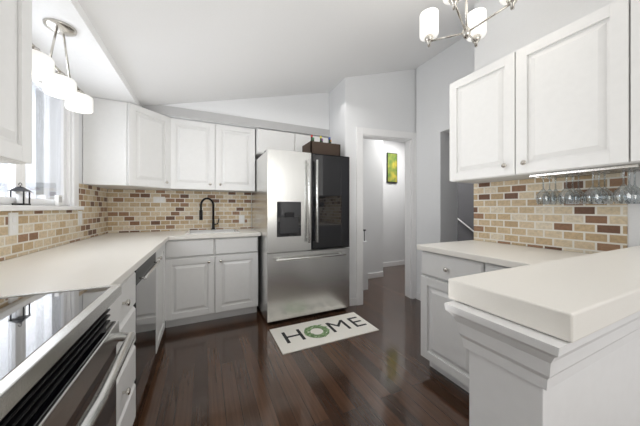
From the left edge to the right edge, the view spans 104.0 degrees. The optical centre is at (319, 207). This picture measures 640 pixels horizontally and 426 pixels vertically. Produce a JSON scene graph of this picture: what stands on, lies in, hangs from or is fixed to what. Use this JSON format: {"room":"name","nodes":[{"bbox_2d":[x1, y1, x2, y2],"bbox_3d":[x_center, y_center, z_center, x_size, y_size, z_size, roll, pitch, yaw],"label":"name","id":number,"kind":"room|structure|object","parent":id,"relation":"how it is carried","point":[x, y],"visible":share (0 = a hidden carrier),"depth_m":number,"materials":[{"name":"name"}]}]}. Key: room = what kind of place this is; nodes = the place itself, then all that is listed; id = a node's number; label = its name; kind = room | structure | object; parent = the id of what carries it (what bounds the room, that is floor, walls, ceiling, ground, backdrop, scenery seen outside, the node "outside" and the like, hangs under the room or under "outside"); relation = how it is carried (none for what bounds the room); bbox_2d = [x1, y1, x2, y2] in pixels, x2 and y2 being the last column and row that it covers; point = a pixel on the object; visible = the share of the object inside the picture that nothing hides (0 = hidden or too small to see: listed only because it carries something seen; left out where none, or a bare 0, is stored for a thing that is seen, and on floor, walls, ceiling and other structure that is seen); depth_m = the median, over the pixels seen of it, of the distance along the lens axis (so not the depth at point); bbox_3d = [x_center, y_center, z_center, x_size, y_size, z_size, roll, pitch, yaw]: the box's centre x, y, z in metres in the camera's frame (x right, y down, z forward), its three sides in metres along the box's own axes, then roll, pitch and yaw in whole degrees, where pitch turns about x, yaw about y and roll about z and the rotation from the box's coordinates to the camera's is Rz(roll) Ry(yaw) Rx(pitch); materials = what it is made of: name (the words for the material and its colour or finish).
{"room":"kitchen","nodes":[
{"label":"kitchen","id":0,"kind":"room"},
{"bbox_2d":[0,113,106,261],"bbox_3d":[-1.080,-0.765,-0.085,0.150,3.900,6.360,0,0,-25],"label":"wall","id":1,"kind":"structure","parent":0,"point":[80,114],"depth_m":2.11,"materials":[{"name":"paint"}]},
{"bbox_2d":[0,0,31,163],"bbox_3d":[-1.084,-0.565,0.509,0.336,0.794,0.861,0,0,-25],"label":"upper cabinet","id":2,"kind":"object","parent":1,"relation":"attached to","point":[15,81],"visible":1,"depth_m":0.86,"materials":[{"name":"white wood"}]},
{"bbox_2d":[0,79,60,199],"bbox_3d":[-1.752,-0.440,1.445,0.005,0.810,1.060,0,0,-25],"label":"window","id":3,"kind":"structure","parent":1,"relation":"in","point":[56,104],"depth_m":1.69,"materials":[{"name":"clear glass"}]},
{"bbox_2d":[0,69,83,210],"bbox_3d":[-1.766,-0.473,1.438,0.195,0.975,1.310,0,0,-25],"label":"trim","id":4,"kind":"structure","parent":1,"relation":"attached to","point":[69,180],"depth_m":1.90,"materials":[{"name":"paint"}]},
{"bbox_2d":[8,183,31,204],"bbox_3d":[-1.697,-0.080,1.415,0.068,0.128,0.068,0,0,-25],"label":"lantern","id":5,"kind":"object","parent":4,"relation":"on","point":[20,199],"visible":0.96,"depth_m":1.40,"materials":[{"name":"black metal"}]},
{"bbox_2d":[55,195,61,205],"bbox_3d":[-1.851,-0.053,1.771,0.021,0.074,0.055,0,0,-25],"label":"gadget","id":6,"kind":"object","parent":4,"relation":"on","point":[58,200],"visible":1,"depth_m":1.75,"materials":[{"name":"white plastic"}]},
{"bbox_2d":[0,184,107,260],"bbox_3d":[-1.632,0.034,1.285,0.007,0.473,3.109,0,0,-25],"label":"wall tile","id":7,"kind":"structure","parent":1,"relation":"attached to","point":[37,230],"depth_m":1.74,"materials":[{"name":"stone"}]},
{"bbox_2d":[8,213,17,235],"bbox_3d":[-1.652,0.084,1.348,0.008,0.120,0.070,0,0,-25],"label":"electrical outlet plate","id":8,"kind":"object","parent":7,"relation":"attached to","point":[12,223],"depth_m":1.34,"materials":[{"name":"paint"}]},
{"bbox_2d":[78,211,81,224],"bbox_3d":[-1.993,0.082,2.078,0.008,0.115,0.070,0,0,-25],"label":"electrical outlet plate","id":9,"kind":"object","parent":7,"relation":"attached to","point":[79,212],"depth_m":2.07,"materials":[{"name":"paint"}]},
{"bbox_2d":[32,0,328,137],"bbox_3d":[0.058,-1.840,0.419,2.639,1.750,6.310,0,0,-25],"label":"ceiling","id":10,"kind":"structure","parent":0,"point":[95,71],"depth_m":2.16,"materials":[{"name":"paint"}]},
{"bbox_2d":[32,18,92,113],"bbox_3d":[-1.382,-0.781,1.331,0.130,0.366,0.600,0,0,-25],"label":"pendant light","id":11,"kind":"object","parent":10,"relation":"hanging from","point":[59,83],"visible":0.88,"depth_m":1.30,"materials":[{"name":"white glass"}]},
{"bbox_2d":[122,159,256,232],"bbox_3d":[-0.614,-0.765,3.564,3.720,3.900,0.160,0,0,-25],"label":"wall","id":12,"kind":"structure","parent":0,"point":[255,159],"depth_m":3.34,"materials":[{"name":"paint"}]},
{"bbox_2d":[83,97,178,190],"bbox_3d":[-1.853,-0.584,2.551,0.669,0.756,0.620,0,0,-25],"label":"upper cabinet","id":13,"kind":"object","parent":12,"relation":"attached to","point":[105,129],"depth_m":2.23,"materials":[{"name":"white wood"}]},
{"bbox_2d":[127,102,166,180],"bbox_3d":[-1.665,-0.620,2.464,0.302,0.680,0.302,0,0,-25],"label":"upper cabinet","id":14,"kind":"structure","parent":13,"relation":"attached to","point":[129,145],"depth_m":2.42,"materials":[{"name":"white wood"}]},
{"bbox_2d":[108,189,250,232],"bbox_3d":[-1.589,0.034,3.017,1.488,0.473,0.007,0,0,-25],"label":"wall tile","id":15,"kind":"structure","parent":12,"relation":"attached to","point":[128,210],"depth_m":2.95,"materials":[{"name":"stone"}]},
{"bbox_2d":[153,197,164,202],"bbox_3d":[-1.856,-0.095,2.884,0.115,0.070,0.007,0,0,-25],"label":"electrical outlet plate","id":16,"kind":"object","parent":15,"relation":"attached to","point":[155,199],"depth_m":2.88,"materials":[{"name":"paint"}]},
{"bbox_2d":[239,215,244,223],"bbox_3d":[-1.024,0.149,3.272,0.070,0.110,0.007,0,0,-25],"label":"electrical outlet plate","id":17,"kind":"object","parent":15,"relation":"attached to","point":[241,217],"depth_m":3.27,"materials":[{"name":"paint"}]},
{"bbox_2d":[179,119,258,192],"bbox_3d":[-1.270,-0.584,2.963,0.937,0.756,0.368,0,0,-25],"label":"upper cabinet","id":18,"kind":"object","parent":12,"relation":"attached to","point":[213,157],"depth_m":2.85,"materials":[{"name":"white wood"}]},
{"bbox_2d":[255,128,327,156],"bbox_3d":[-0.396,-0.808,3.366,0.964,0.306,0.376,0,0,-25],"label":"upper cabinet","id":19,"kind":"object","parent":12,"relation":"attached to","point":[265,139],"depth_m":3.11,"materials":[{"name":"white wood"}]},
{"bbox_2d":[78,0,480,105],"bbox_3d":[1.260,-1.728,1.912,5.020,1.415,8.000,0,0,-25],"label":"ceiling","id":20,"kind":"structure","parent":0,"point":[163,52],"depth_m":1.98,"materials":[{"name":"paint"}]},
{"bbox_2d":[420,0,517,46],"bbox_3d":[0.835,-1.244,1.427,0.406,0.558,0.406,0,0,0],"label":"chandelier","id":21,"kind":"object","parent":20,"relation":"hanging from","point":[474,31],"visible":1,"depth_m":1.52,"materials":[{"name":"white glass"}]},
{"bbox_2d":[133,265,468,425],"bbox_3d":[0.997,1.210,1.789,5.600,0.050,8.000,0,0,-25],"label":"floor","id":22,"kind":"structure","parent":0,"point":[240,370],"depth_m":1.75,"materials":[{"name":"brown wood"}]},
{"bbox_2d":[0,284,134,425],"bbox_3d":[-0.795,0.713,0.391,0.729,0.904,0.760,0,0,-25],"label":"range","id":23,"kind":"object","parent":22,"relation":"on","point":[61,362],"visible":1,"depth_m":0.56,"materials":[{"name":"silver metal"}]},
{"bbox_2d":[106,272,135,425],"bbox_3d":[-1.128,0.747,0.939,0.621,0.876,0.506,0,0,-25],"label":"base cabinet","id":24,"kind":"object","parent":22,"relation":"on","point":[122,308],"depth_m":1.13,"materials":[{"name":"white wood"}]},
{"bbox_2d":[0,231,179,295],"bbox_3d":[-1.490,0.289,1.773,0.660,0.037,2.328,0,0,-25],"label":"countertop","id":25,"kind":"structure","parent":24,"relation":"on","point":[109,259],"depth_m":1.22,"materials":[{"name":"white stone"}]},
{"bbox_2d":[133,252,159,413],"bbox_3d":[-1.340,0.746,1.452,0.639,0.870,0.599,0,0,-25],"label":"dishwasher","id":26,"kind":"object","parent":22,"relation":"on","point":[144,305],"visible":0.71,"depth_m":1.49,"materials":[{"name":"stainless steel"},{"name":"black plastic"}]},
{"bbox_2d":[156,244,164,353],"bbox_3d":[-1.589,0.747,1.927,0.621,0.876,0.465,0,0,-25],"label":"base cabinet","id":27,"kind":"object","parent":22,"relation":"on","point":[160,253],"depth_m":2.03,"materials":[{"name":"white wood"}]},
{"bbox_2d":[165,236,257,327],"bbox_3d":[-1.206,0.747,2.837,0.888,0.876,0.650,0,0,-25],"label":"base cabinet","id":28,"kind":"object","parent":22,"relation":"on","point":[207,279],"visible":0.83,"depth_m":2.56,"materials":[{"name":"white wood"}]},
{"bbox_2d":[180,228,260,239],"bbox_3d":[-1.120,0.366,2.883,0.745,0.208,0.631,0,0,-25],"label":"countertop","id":29,"kind":"structure","parent":28,"relation":"on","point":[218,233],"depth_m":2.67,"materials":[{"name":"white stone"}]},
{"bbox_2d":[199,197,218,229],"bbox_3d":[-1.328,0.071,3.009,0.227,0.396,0.149,0,0,-25],"label":"faucet","id":30,"kind":"object","parent":29,"relation":"on","point":[201,214],"visible":0.94,"depth_m":3.03,"materials":[{"name":"black metal"}]},
{"bbox_2d":[252,149,348,322],"bbox_3d":[-0.269,0.292,3.073,0.956,1.785,0.963,0,0,-25],"label":"fridge","id":31,"kind":"object","parent":22,"relation":"on","point":[300,211],"visible":0.98,"depth_m":2.66,"materials":[{"name":"silver metal"}]},
{"bbox_2d":[302,135,339,155],"bbox_3d":[0.013,-0.723,3.002,0.380,0.242,0.270,0,0,-25],"label":"basket","id":32,"kind":"object","parent":31,"relation":"on","point":[320,147],"visible":0.69,"depth_m":2.88,"materials":[{"name":"wood"}]},
{"bbox_2d":[270,312,378,354],"bbox_3d":[0.042,1.178,2.419,0.960,0.012,0.450,0,0,-25],"label":"door mat","id":33,"kind":"object","parent":22,"relation":"on","point":[301,336],"visible":0.98,"depth_m":2.38,"materials":[{"name":"white fabric"}]},
{"bbox_2d":[421,251,509,392],"bbox_3d":[1.210,0.747,1.524,0.650,0.876,0.970,0,0,-25],"label":"base cabinet","id":34,"kind":"object","parent":22,"relation":"on","point":[444,352],"visible":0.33,"depth_m":1.67,"materials":[{"name":"white wood"}]},
{"bbox_2d":[417,240,587,267],"bbox_3d":[1.209,0.288,1.537,0.631,0.037,0.987,0,0,-25],"label":"countertop","id":35,"kind":"structure","parent":34,"relation":"on","point":[507,255],"depth_m":1.53,"materials":[{"name":"white stone"}]},
{"bbox_2d":[328,76,355,298],"bbox_3d":[0.203,-0.765,3.375,0.120,3.900,0.814,0,0,-25],"label":"wall","id":36,"kind":"structure","parent":0,"point":[342,98],"depth_m":3.04,"materials":[{"name":"paint"}]},
{"bbox_2d":[356,72,387,289],"bbox_3d":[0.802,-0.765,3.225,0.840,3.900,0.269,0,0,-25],"label":"wall","id":37,"kind":"structure","parent":0,"point":[372,89],"depth_m":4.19,"materials":[{"name":"paint"}]},
{"bbox_2d":[349,127,415,305],"bbox_3d":[0.779,0.100,3.178,0.998,2.170,0.265,0,0,-25],"label":"trim","id":38,"kind":"structure","parent":37,"relation":"attached to","point":[409,139],"depth_m":3.26,"materials":[{"name":"paint"}]},
{"bbox_2d":[388,0,639,292],"bbox_3d":[2.181,-0.765,0.907,0.600,3.900,5.400,0,0,-25],"label":"wall","id":39,"kind":"structure","parent":0,"point":[417,100],"depth_m":3.00,"materials":[{"name":"paint"}]},
{"bbox_2d":[386,152,396,182],"bbox_3d":[1.462,-0.815,5.076,0.260,0.600,0.030,0,0,-25],"label":"picture frame","id":40,"kind":"object","parent":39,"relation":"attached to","point":[391,167],"visible":0.96,"depth_m":5.05,"materials":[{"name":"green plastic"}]},
{"bbox_2d":[416,292,420,300],"bbox_3d":[1.342,0.100,3.097,0.030,2.170,0.350,0,0,-25],"label":"trim","id":41,"kind":"structure","parent":39,"relation":"attached to","point":[418,295],"depth_m":3.22,"materials":[{"name":"paint"}]},
{"bbox_2d":[457,218,473,231],"bbox_3d":[2.519,0.195,4.568,0.032,1.241,1.765,0,0,-25],"label":"stair rail","id":42,"kind":"object","parent":39,"relation":"attached to","point":[457,218],"depth_m":4.42,"materials":[{"name":"white metal"}]},
{"bbox_2d":[450,8,601,183],"bbox_3d":[1.361,-0.585,1.578,0.331,0.760,0.971,0,0,-25],"label":"upper cabinet","id":43,"kind":"object","parent":39,"relation":"attached to","point":[566,98],"depth_m":1.45,"materials":[{"name":"white wood"}]},
{"bbox_2d":[529,164,639,204],"bbox_3d":[1.468,-0.112,1.379,0.244,0.181,0.420,0,0,-25],"label":"glass rack","id":44,"kind":"object","parent":43,"relation":"attached to","point":[624,169],"visible":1,"depth_m":1.33,"materials":[{"name":"clear glass"}]},
{"bbox_2d":[474,172,627,253],"bbox_3d":[1.475,0.034,1.725,0.007,0.473,0.840,0,0,-25],"label":"wall tile","id":45,"kind":"structure","parent":39,"relation":"attached to","point":[512,212],"depth_m":1.64,"materials":[{"name":"stone"}]},
{"bbox_2d":[602,0,639,166],"bbox_3d":[1.720,-0.585,0.808,0.331,0.760,0.971,0,0,-25],"label":"upper cabinet","id":46,"kind":"object","parent":39,"relation":"attached to","point":[620,18],"depth_m":1.15,"materials":[{"name":"white wood"}]},
{"bbox_2d":[469,306,639,425],"bbox_3d":[1.053,0.704,0.828,1.532,0.962,0.162,0,0,-25],"label":"wall","id":47,"kind":"structure","parent":0,"point":[604,391],"depth_m":0.53,"materials":[{"name":"paint"}]},
{"bbox_2d":[444,300,639,390],"bbox_3d":[1.149,0.273,0.872,1.792,0.100,0.210,0,0,-25],"label":"crown molding","id":48,"kind":"structure","parent":47,"relation":"attached to","point":[544,361],"depth_m":0.48,"materials":[{"name":"paint"}]},
{"bbox_2d":[448,246,639,342],"bbox_3d":[1.048,0.198,0.831,1.513,0.049,0.230,0,0,-25],"label":"countertop","id":49,"kind":"structure","parent":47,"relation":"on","point":[572,299],"depth_m":0.53,"materials":[{"name":"white stone"}]},
{"label":"outside","id":50,"kind":"structure","parent":0,"visible":0},
{"bbox_2d":[0,86,35,198],"bbox_3d":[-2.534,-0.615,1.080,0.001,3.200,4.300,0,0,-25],"label":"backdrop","id":51,"kind":"structure","parent":50,"point":[2,192],"depth_m":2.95,"materials":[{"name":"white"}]}
]}

